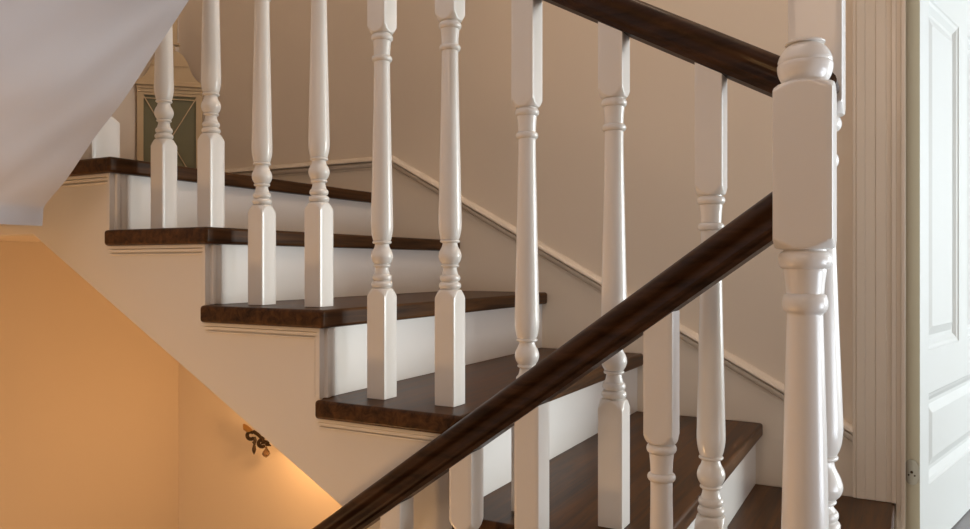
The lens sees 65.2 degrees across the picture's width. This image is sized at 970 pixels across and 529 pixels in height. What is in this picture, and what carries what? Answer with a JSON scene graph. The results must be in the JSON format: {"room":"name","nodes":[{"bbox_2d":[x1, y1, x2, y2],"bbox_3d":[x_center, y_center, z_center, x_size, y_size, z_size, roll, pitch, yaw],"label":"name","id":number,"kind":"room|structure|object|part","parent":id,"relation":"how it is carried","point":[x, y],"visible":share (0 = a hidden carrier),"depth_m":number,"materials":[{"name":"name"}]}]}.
{"room":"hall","nodes":[
{"label":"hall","id":0,"kind":"room"},
{"bbox_2d":[0,16,178,528],"bbox_3d":[-2.186,0.100,1.484,0.120,5.600,3.704,0,0,29],"label":"wall","id":1,"kind":"structure","parent":0,"point":[89,401],"depth_m":2.71,"materials":[{"name":"beige paint"}]},
{"bbox_2d":[0,0,188,241],"bbox_3d":[-0.651,-1.193,0.758,3.270,2.234,3.504,0,0,29],"label":"ceiling","id":2,"kind":"structure","parent":0,"point":[66,66],"depth_m":1.44,"materials":[{"name":"white paint"}]},
{"bbox_2d":[179,0,895,528],"bbox_3d":[1.000,0.100,1.920,5.290,5.600,0.120,0,0,29],"label":"wall","id":3,"kind":"structure","parent":0,"point":[223,484],"depth_m":2.36,"materials":[{"name":"beige paint"}]},
{"bbox_2d":[243,424,270,457],"bbox_3d":[-0.777,0.611,2.768,0.240,0.178,0.097,0,0,29],"label":"wall sconce","id":4,"kind":"object","parent":3,"relation":"attached to","point":[261,440],"visible":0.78,"depth_m":2.77,"materials":[{"name":"brown metal"}]},
{"bbox_3d":[-0.804,0.622,2.785,0.149,0.095,0.068,0,0,29],"label":"scroll arm","id":5,"kind":"part","parent":4,"relation":"part of","materials":[{"name":"brown metal"}]},
{"bbox_2d":[225,155,852,443],"bbox_3d":[-0.167,0.039,2.478,2.467,0.818,0.020,0,0,29],"label":"baseboard","id":6,"kind":"structure","parent":3,"relation":"attached to","point":[738,366],"depth_m":2.30,"materials":[{"name":"beige paint"}]},
{"bbox_2d":[272,168,852,495],"bbox_3d":[-0.163,0.124,2.486,2.467,0.909,0.004,0,0,29],"label":"trim","id":7,"kind":"structure","parent":3,"relation":"attached to","point":[487,262],"depth_m":2.27,"materials":[{"name":"beige paint"}]},
{"bbox_2d":[853,0,905,528],"bbox_3d":[1.776,-0.312,1.411,1.967,2.157,0.029,0,0,29],"label":"trim","id":8,"kind":"structure","parent":3,"relation":"attached to","point":[879,26],"depth_m":1.85,"materials":[{"name":"beige paint"}]},
{"bbox_2d":[905,0,969,528],"bbox_3d":[1.422,-0.248,2.292,0.036,2.014,0.955,0,0,43],"label":"door","id":9,"kind":"structure","parent":3,"relation":"in","point":[937,221],"depth_m":2.09,"materials":[{"name":"white paint"}]},
{"bbox_3d":[1.096,0.533,1.946,0.034,0.065,0.003,0,0,43],"label":"hinge plate","id":10,"kind":"part","parent":9,"relation":"part of","materials":[{"name":"beige metal"}]},
{"bbox_3d":[1.274,-0.239,2.135,0.036,0.932,0.345,0,0,43],"label":"panel","id":11,"kind":"part","parent":9,"relation":"part of","materials":[{"name":"white paint"}]},
{"bbox_3d":[1.424,0.460,2.293,0.036,0.240,0.780,0,0,43],"label":"panel","id":12,"kind":"part","parent":9,"relation":"part of","materials":[{"name":"white paint"}]},
{"bbox_3d":[1.580,-0.239,2.459,0.036,0.932,0.325,0,0,43],"label":"panel","id":13,"kind":"part","parent":9,"relation":"part of","materials":[{"name":"white paint"}]},
{"bbox_2d":[951,509,969,528],"bbox_3d":[5.659,0.815,2.320,8.700,0.100,5.296,0,0,29],"label":"floor","id":14,"kind":"structure","parent":0,"point":[964,522],"depth_m":2.24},
{"bbox_3d":[1.174,0.865,-0.355,2.800,0.200,3.704,0,0,29],"label":"floor","id":15,"kind":"structure","parent":0,"visible":0},
{"bbox_2d":[0,157,893,528],"bbox_3d":[-0.367,0.340,2.016,2.556,1.164,1.020,0,0,29],"label":"staircase","id":16,"kind":"structure","parent":15,"relation":"on","point":[296,373],"depth_m":1.64,"materials":[{"name":"brown wood"}]},
{"bbox_3d":[-0.974,-0.142,1.789,0.293,0.130,0.014,0,0,29],"label":"tread moulding","id":17,"kind":"part","parent":16,"relation":"part of","materials":[{"name":"white paint"}]},
{"bbox_2d":[80,116,119,159],"bbox_3d":[-0.946,-0.711,1.846,0.076,0.935,0.076,0,0,29],"label":"baluster","id":18,"kind":"object","parent":16,"relation":"on","point":[106,143],"visible":0.05,"depth_m":1.83,"materials":[{"name":"white paint"}]},
{"bbox_3d":[-0.714,0.021,1.647,0.319,0.126,0.014,0,0,29],"label":"tread moulding","id":19,"kind":"part","parent":16,"relation":"part of","materials":[{"name":"white paint"}]},
{"bbox_2d":[151,27,176,228],"bbox_3d":[-0.732,-0.530,1.729,0.043,0.903,0.043,0,0,29],"label":"baluster","id":20,"kind":"object","parent":16,"relation":"on","point":[163,148],"visible":0.98,"depth_m":1.71,"materials":[{"name":"white paint"}]},
{"bbox_2d":[135,18,202,167],"bbox_3d":[-1.225,-0.622,2.957,0.242,0.762,0.093,0,0,-16],"label":"display cabinet","id":21,"kind":"object","parent":16,"relation":"on","point":[186,124],"visible":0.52,"depth_m":2.94,"materials":[{"name":"beige paint"}]},
{"bbox_3d":[-1.216,-0.683,2.926,0.242,0.046,0.030,0,0,-16],"label":"cornice","id":22,"kind":"part","parent":21,"relation":"part of","materials":[{"name":"beige paint"}]},
{"bbox_3d":[-1.218,-0.452,2.933,0.235,0.422,0.016,0,0,-16],"label":"door","id":23,"kind":"part","parent":21,"relation":"part of","materials":[{"name":"beige paint"}]},
{"bbox_3d":[-1.219,-0.481,2.935,0.193,0.338,0.003,0,0,-16],"label":"glass pane","id":24,"kind":"part","parent":21,"relation":"part of","materials":[{"name":"beige"}]},
{"bbox_2d":[197,0,224,227],"bbox_3d":[-0.599,-0.487,1.656,0.043,0.818,0.043,0,0,29],"label":"baluster","id":25,"kind":"object","parent":16,"relation":"on","point":[210,144],"visible":1,"depth_m":1.64,"materials":[{"name":"white paint"}]},
{"bbox_2d":[248,0,275,304],"bbox_3d":[-0.466,-0.365,1.583,0.043,0.896,0.043,0,0,29],"label":"baluster","id":26,"kind":"object","parent":16,"relation":"on","point":[261,215],"visible":1,"depth_m":1.57,"materials":[{"name":"white paint"}]},
{"bbox_3d":[-0.445,0.185,1.500,0.316,0.133,0.014,0,0,29],"label":"tread moulding","id":27,"kind":"part","parent":16,"relation":"part of","materials":[{"name":"white paint"}]},
{"bbox_2d":[305,0,332,306],"bbox_3d":[-0.331,-0.322,1.509,0.043,0.810,0.043,0,0,29],"label":"baluster","id":28,"kind":"object","parent":16,"relation":"on","point":[318,212],"visible":1,"depth_m":1.49,"materials":[{"name":"white paint"}]},
{"bbox_2d":[367,0,396,399],"bbox_3d":[-0.195,-0.195,1.435,0.043,0.893,0.043,0,0,29],"label":"baluster","id":29,"kind":"object","parent":16,"relation":"on","point":[381,14],"visible":1,"depth_m":1.42,"materials":[{"name":"white paint"}]},
{"bbox_3d":[-0.180,0.352,1.355,0.307,0.130,0.014,0,0,29],"label":"tread moulding","id":30,"kind":"part","parent":16,"relation":"part of","materials":[{"name":"white paint"}]},
{"bbox_2d":[435,0,464,406],"bbox_3d":[-0.063,-0.153,1.363,0.043,0.809,0.043,0,0,29],"label":"baluster","id":31,"kind":"object","parent":16,"relation":"on","point":[449,300],"visible":1,"depth_m":1.35,"materials":[{"name":"white paint"}]},
{"bbox_2d":[511,0,541,510],"bbox_3d":[0.071,-0.029,1.289,0.043,0.889,0.043,0,0,29],"label":"baluster","id":32,"kind":"object","parent":16,"relation":"on","point":[526,15],"visible":0.8,"depth_m":1.27,"materials":[{"name":"white paint"}]},
{"bbox_2d":[598,22,629,528],"bbox_3d":[0.207,0.014,1.215,0.043,0.804,0.043,0,0,29],"label":"baluster","id":33,"kind":"object","parent":16,"relation":"on","point":[613,44],"visible":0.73,"depth_m":1.20,"materials":[{"name":"white paint"}]},
{"bbox_2d":[695,62,726,528],"bbox_3d":[0.340,0.138,1.142,0.043,0.881,0.043,0,0,29],"label":"baluster","id":34,"kind":"object","parent":16,"relation":"on","point":[710,85],"visible":0.95,"depth_m":1.13,"materials":[{"name":"white paint"}]},
{"bbox_2d":[788,0,845,528],"bbox_3d":[0.469,-0.204,1.071,0.070,1.564,0.070,0,0,29],"label":"newel post","id":35,"kind":"object","parent":16,"relation":"on","point":[825,19],"visible":0.25,"depth_m":1.04,"materials":[{"name":"white paint"}]},
{"bbox_2d":[543,0,780,96],"bbox_3d":[-0.230,-0.684,1.454,1.524,0.907,0.061,0,0,29],"label":"handrail","id":36,"kind":"object","parent":35,"relation":"attached to","point":[753,67],"visible":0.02,"depth_m":1.14,"materials":[{"name":"brown wood"}]},
{"bbox_2d":[830,72,839,93],"bbox_3d":[0.440,-0.227,1.016,0.061,0.056,0.055,0,0,29],"label":"handrail","id":37,"kind":"object","parent":35,"relation":"attached to","point":[833,76],"visible":0.12,"depth_m":0.98,"materials":[{"name":"brown wood"}]},
{"bbox_2d":[772,36,836,528],"bbox_3d":[0.406,0.241,0.963,0.070,1.049,0.070,0,0,29],"label":"newel post","id":38,"kind":"object","parent":15,"relation":"on","point":[804,104],"visible":1,"depth_m":0.94,"materials":[{"name":"white paint"}]},
{"bbox_2d":[312,192,772,528],"bbox_3d":[-0.133,0.359,1.258,1.159,0.911,0.061,0,0,29],"label":"handrail","id":39,"kind":"object","parent":38,"relation":"attached to","point":[749,234],"visible":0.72,"depth_m":1.09,"materials":[{"name":"brown wood"}]},
{"bbox_3d":[-0.763,1.640,0.742,1.651,1.410,1.570,0,0,29],"label":"floor","id":40,"kind":"structure","parent":0,"visible":0},
{"bbox_2d":[380,497,413,528],"bbox_3d":[-0.147,0.832,1.266,0.043,0.884,0.043,0,0,29],"label":"baluster","id":41,"kind":"object","parent":40,"relation":"on","point":[401,516],"visible":1,"depth_m":1.25,"materials":[{"name":"white paint"}]},
{"bbox_2d":[449,448,482,528],"bbox_3d":[-0.029,0.698,1.202,0.043,0.812,0.043,0,0,29],"label":"baluster","id":42,"kind":"object","parent":40,"relation":"on","point":[466,476],"visible":1,"depth_m":1.19,"materials":[{"name":"white paint"}]},
{"bbox_2d":[514,402,548,528],"bbox_3d":[0.071,0.656,1.147,0.043,0.896,0.043,0,0,29],"label":"baluster","id":43,"kind":"object","parent":40,"relation":"on","point":[531,431],"visible":1,"depth_m":1.13,"materials":[{"name":"white paint"}]},
{"bbox_2d":[643,310,678,528],"bbox_3d":[0.245,0.499,1.052,0.043,0.870,0.043,0,0,29],"label":"baluster","id":44,"kind":"object","parent":40,"relation":"on","point":[661,340],"visible":1,"depth_m":1.04,"materials":[{"name":"white paint"}]}
]}

